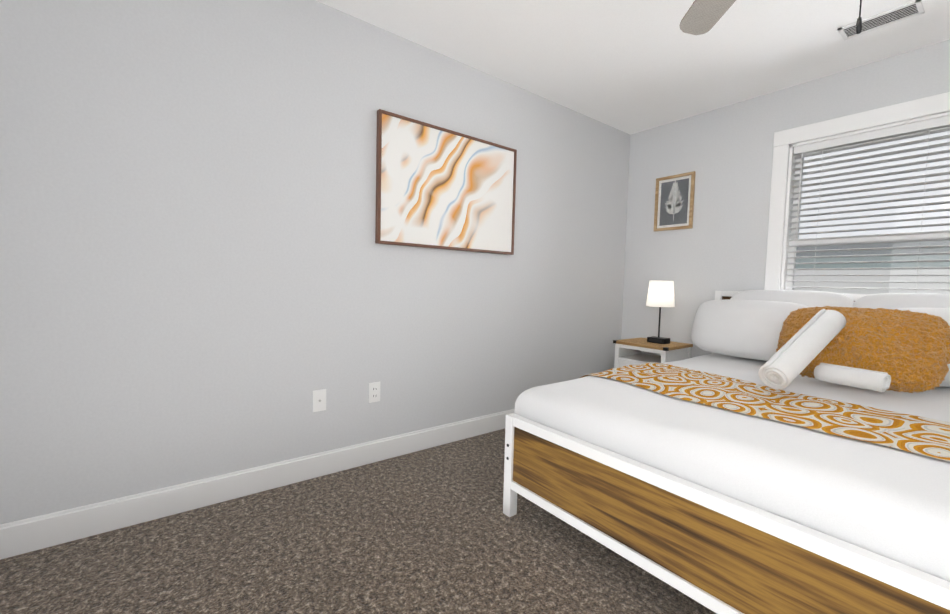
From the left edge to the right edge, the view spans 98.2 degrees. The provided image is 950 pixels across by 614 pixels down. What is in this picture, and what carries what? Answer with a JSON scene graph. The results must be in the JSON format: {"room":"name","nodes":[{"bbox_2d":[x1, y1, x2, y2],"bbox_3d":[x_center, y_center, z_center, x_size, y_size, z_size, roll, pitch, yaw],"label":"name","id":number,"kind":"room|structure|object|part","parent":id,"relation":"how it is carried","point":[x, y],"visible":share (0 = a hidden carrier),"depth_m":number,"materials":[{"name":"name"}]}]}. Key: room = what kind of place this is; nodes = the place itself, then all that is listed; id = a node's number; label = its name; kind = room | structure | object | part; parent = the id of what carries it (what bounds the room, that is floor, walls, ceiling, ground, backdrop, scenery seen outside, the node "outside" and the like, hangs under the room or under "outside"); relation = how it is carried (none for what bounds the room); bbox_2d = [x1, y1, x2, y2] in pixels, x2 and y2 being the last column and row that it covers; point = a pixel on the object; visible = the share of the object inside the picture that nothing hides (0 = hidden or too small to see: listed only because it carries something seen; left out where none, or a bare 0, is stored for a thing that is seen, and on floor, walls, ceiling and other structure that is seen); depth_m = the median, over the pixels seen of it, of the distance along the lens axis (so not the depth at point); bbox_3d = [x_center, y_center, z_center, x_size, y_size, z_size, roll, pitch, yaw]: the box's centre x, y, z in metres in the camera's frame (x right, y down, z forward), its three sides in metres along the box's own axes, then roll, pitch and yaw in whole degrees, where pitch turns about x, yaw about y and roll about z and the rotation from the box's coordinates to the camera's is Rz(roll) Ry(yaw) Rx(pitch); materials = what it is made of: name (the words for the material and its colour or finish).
{"room":"bedroom","nodes":[
{"label":"bedroom","id":0,"kind":"room"},
{"bbox_2d":[0,0,629,523],"bbox_3d":[-0.351,-0.326,2.565,4.540,2.440,0.120,-1,4,-38],"label":"wall","id":1,"kind":"structure","parent":0,"point":[202,274],"depth_m":1.93,"materials":[{"name":"paint"}]},
{"bbox_2d":[0,409,514,559],"bbox_3d":[-0.339,0.832,2.576,4.300,0.127,0.016,-1,4,-38],"label":"baseboard","id":2,"kind":"structure","parent":1,"relation":"attached to","point":[23,536],"depth_m":1.90,"materials":[{"name":"white wood"}]},
{"bbox_2d":[312,389,325,411],"bbox_3d":[-0.822,0.495,2.180,0.070,0.114,0.012,-1,4,-38],"label":"cable wall plate","id":3,"kind":"object","parent":1,"relation":"attached to","point":[319,400],"visible":1,"depth_m":2.18,"materials":[{"name":"white plastic"}]},
{"bbox_2d":[368,382,379,402],"bbox_3d":[-0.578,0.491,2.370,0.070,0.114,0.008,-1,4,-38],"label":"electrical outlet plate","id":4,"kind":"object","parent":1,"relation":"attached to","point":[374,391],"visible":1,"depth_m":2.37,"materials":[{"name":"white plastic"}]},
{"bbox_2d":[375,109,516,254],"bbox_3d":[-0.135,-0.729,2.601,1.030,0.730,0.035,-1,4,-38],"label":"picture","id":5,"kind":"object","parent":1,"relation":"attached to","point":[437,187],"visible":1,"depth_m":2.54,"materials":[{"name":"white paper"}]},
{"bbox_2d":[0,429,716,613],"bbox_3d":[0.737,1.031,1.182,4.540,0.060,3.795,-1,4,-38],"label":"floor","id":6,"kind":"structure","parent":0,"point":[435,530],"depth_m":1.55,"materials":[{"name":"carpet"}]},
{"bbox_2d":[613,338,692,367],"bbox_3d":[1.439,0.590,3.374,0.420,0.608,0.457,-1,4,-38],"label":"nightstand","id":7,"kind":"object","parent":6,"relation":"on","point":[635,351],"visible":0.25,"depth_m":3.30,"materials":[{"name":"white wood"}]},
{"bbox_2d":[646,281,674,343],"bbox_3d":[1.489,0.040,3.314,0.210,0.500,0.210,-1,4,-38],"label":"table lamp","id":8,"kind":"object","parent":7,"relation":"on","point":[660,294],"visible":1,"depth_m":3.24,"materials":[{"name":"white fabric"}]},
{"bbox_3d":[1.492,-0.108,3.306,0.210,0.205,0.210,-1,4,-38],"label":"lamp shade","id":9,"kind":"part","parent":8,"relation":"part of","materials":[{"name":"white fabric"}]},
{"bbox_2d":[503,290,949,613],"bbox_3d":[1.479,0.451,1.874,2.143,1.057,1.748,-1,4,-38],"label":"bed","id":10,"kind":"object","parent":6,"relation":"on","point":[781,452],"visible":1,"depth_m":1.38,"materials":[{"name":"white fabric"}]},
{"bbox_2d":[691,299,819,362],"bbox_3d":[1.763,0.141,2.648,0.221,0.392,0.726,22,-9,-33],"label":"pillow","id":11,"kind":"object","parent":10,"relation":"on","point":[750,329],"depth_m":2.61,"materials":[{"name":"white fabric"}]},
{"bbox_2d":[316,0,949,134],"bbox_3d":[0.799,-1.474,1.040,4.540,0.080,3.795,-1,4,-38],"label":"ceiling","id":12,"kind":"structure","parent":0,"point":[630,67],"depth_m":2.35,"materials":[{"name":"paint"}]},
{"bbox_2d":[679,0,861,34],"bbox_3d":[0.894,-1.033,0.996,1.280,0.790,1.236,-1,4,-38],"label":"ceiling fan","id":13,"kind":"object","parent":12,"relation":"hanging from","point":[700,17],"visible":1,"depth_m":1.58,"materials":[{"name":"silver metal"}]},
{"bbox_2d":[837,0,924,40],"bbox_3d":[2.065,-1.459,2.102,0.150,0.009,0.300,-1,4,-38],"label":"ceiling vent","id":14,"kind":"object","parent":12,"relation":"in","point":[894,15],"visible":1,"depth_m":2.08,"materials":[{"name":"white metal"}]},
{"bbox_2d":[621,40,949,357],"bbox_3d":[2.520,-0.249,2.459,0.120,2.440,3.555,-1,4,-38],"label":"wall","id":15,"kind":"structure","parent":0,"point":[725,153],"depth_m":3.15,"materials":[{"name":"paint"}]},
{"bbox_2d":[654,171,695,230],"bbox_3d":[1.660,-0.872,3.441,0.022,0.450,0.320,-1,4,-38],"label":"picture frame","id":16,"kind":"object","parent":15,"relation":"attached to","point":[674,201],"visible":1,"depth_m":3.43,"materials":[{"name":"brown wood"}]},
{"bbox_2d":[764,92,949,293],"bbox_3d":[2.414,-0.362,2.549,0.175,1.650,1.050,-1,4,-38],"label":"window","id":17,"kind":"structure","parent":15,"relation":"in","point":[780,202],"depth_m":2.72,"materials":[{"name":"white wood"}]},
{"bbox_2d":[785,115,949,294],"bbox_3d":[2.404,-0.373,2.541,0.057,1.388,0.782,-1,4,-38],"label":"window blinds","id":18,"kind":"object","parent":17,"relation":"attached to","point":[930,125],"visible":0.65,"depth_m":2.50,"materials":[{"name":"white plastic"}]},
{"bbox_3d":[2.452,-0.373,2.578,0.062,1.394,0.794,-1,4,-38],"label":"window sash","id":19,"kind":"part","parent":17,"relation":"part of","materials":[{"name":"white plastic"}]},
{"label":"outside","id":20,"kind":"structure","parent":0,"visible":0},
{"bbox_2d":[794,240,949,293],"bbox_3d":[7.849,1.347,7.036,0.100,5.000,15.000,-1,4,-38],"label":"window pane","id":21,"kind":"structure","parent":20,"point":[887,278],"depth_m":7.55,"materials":[{"name":"glass"}]}
]}

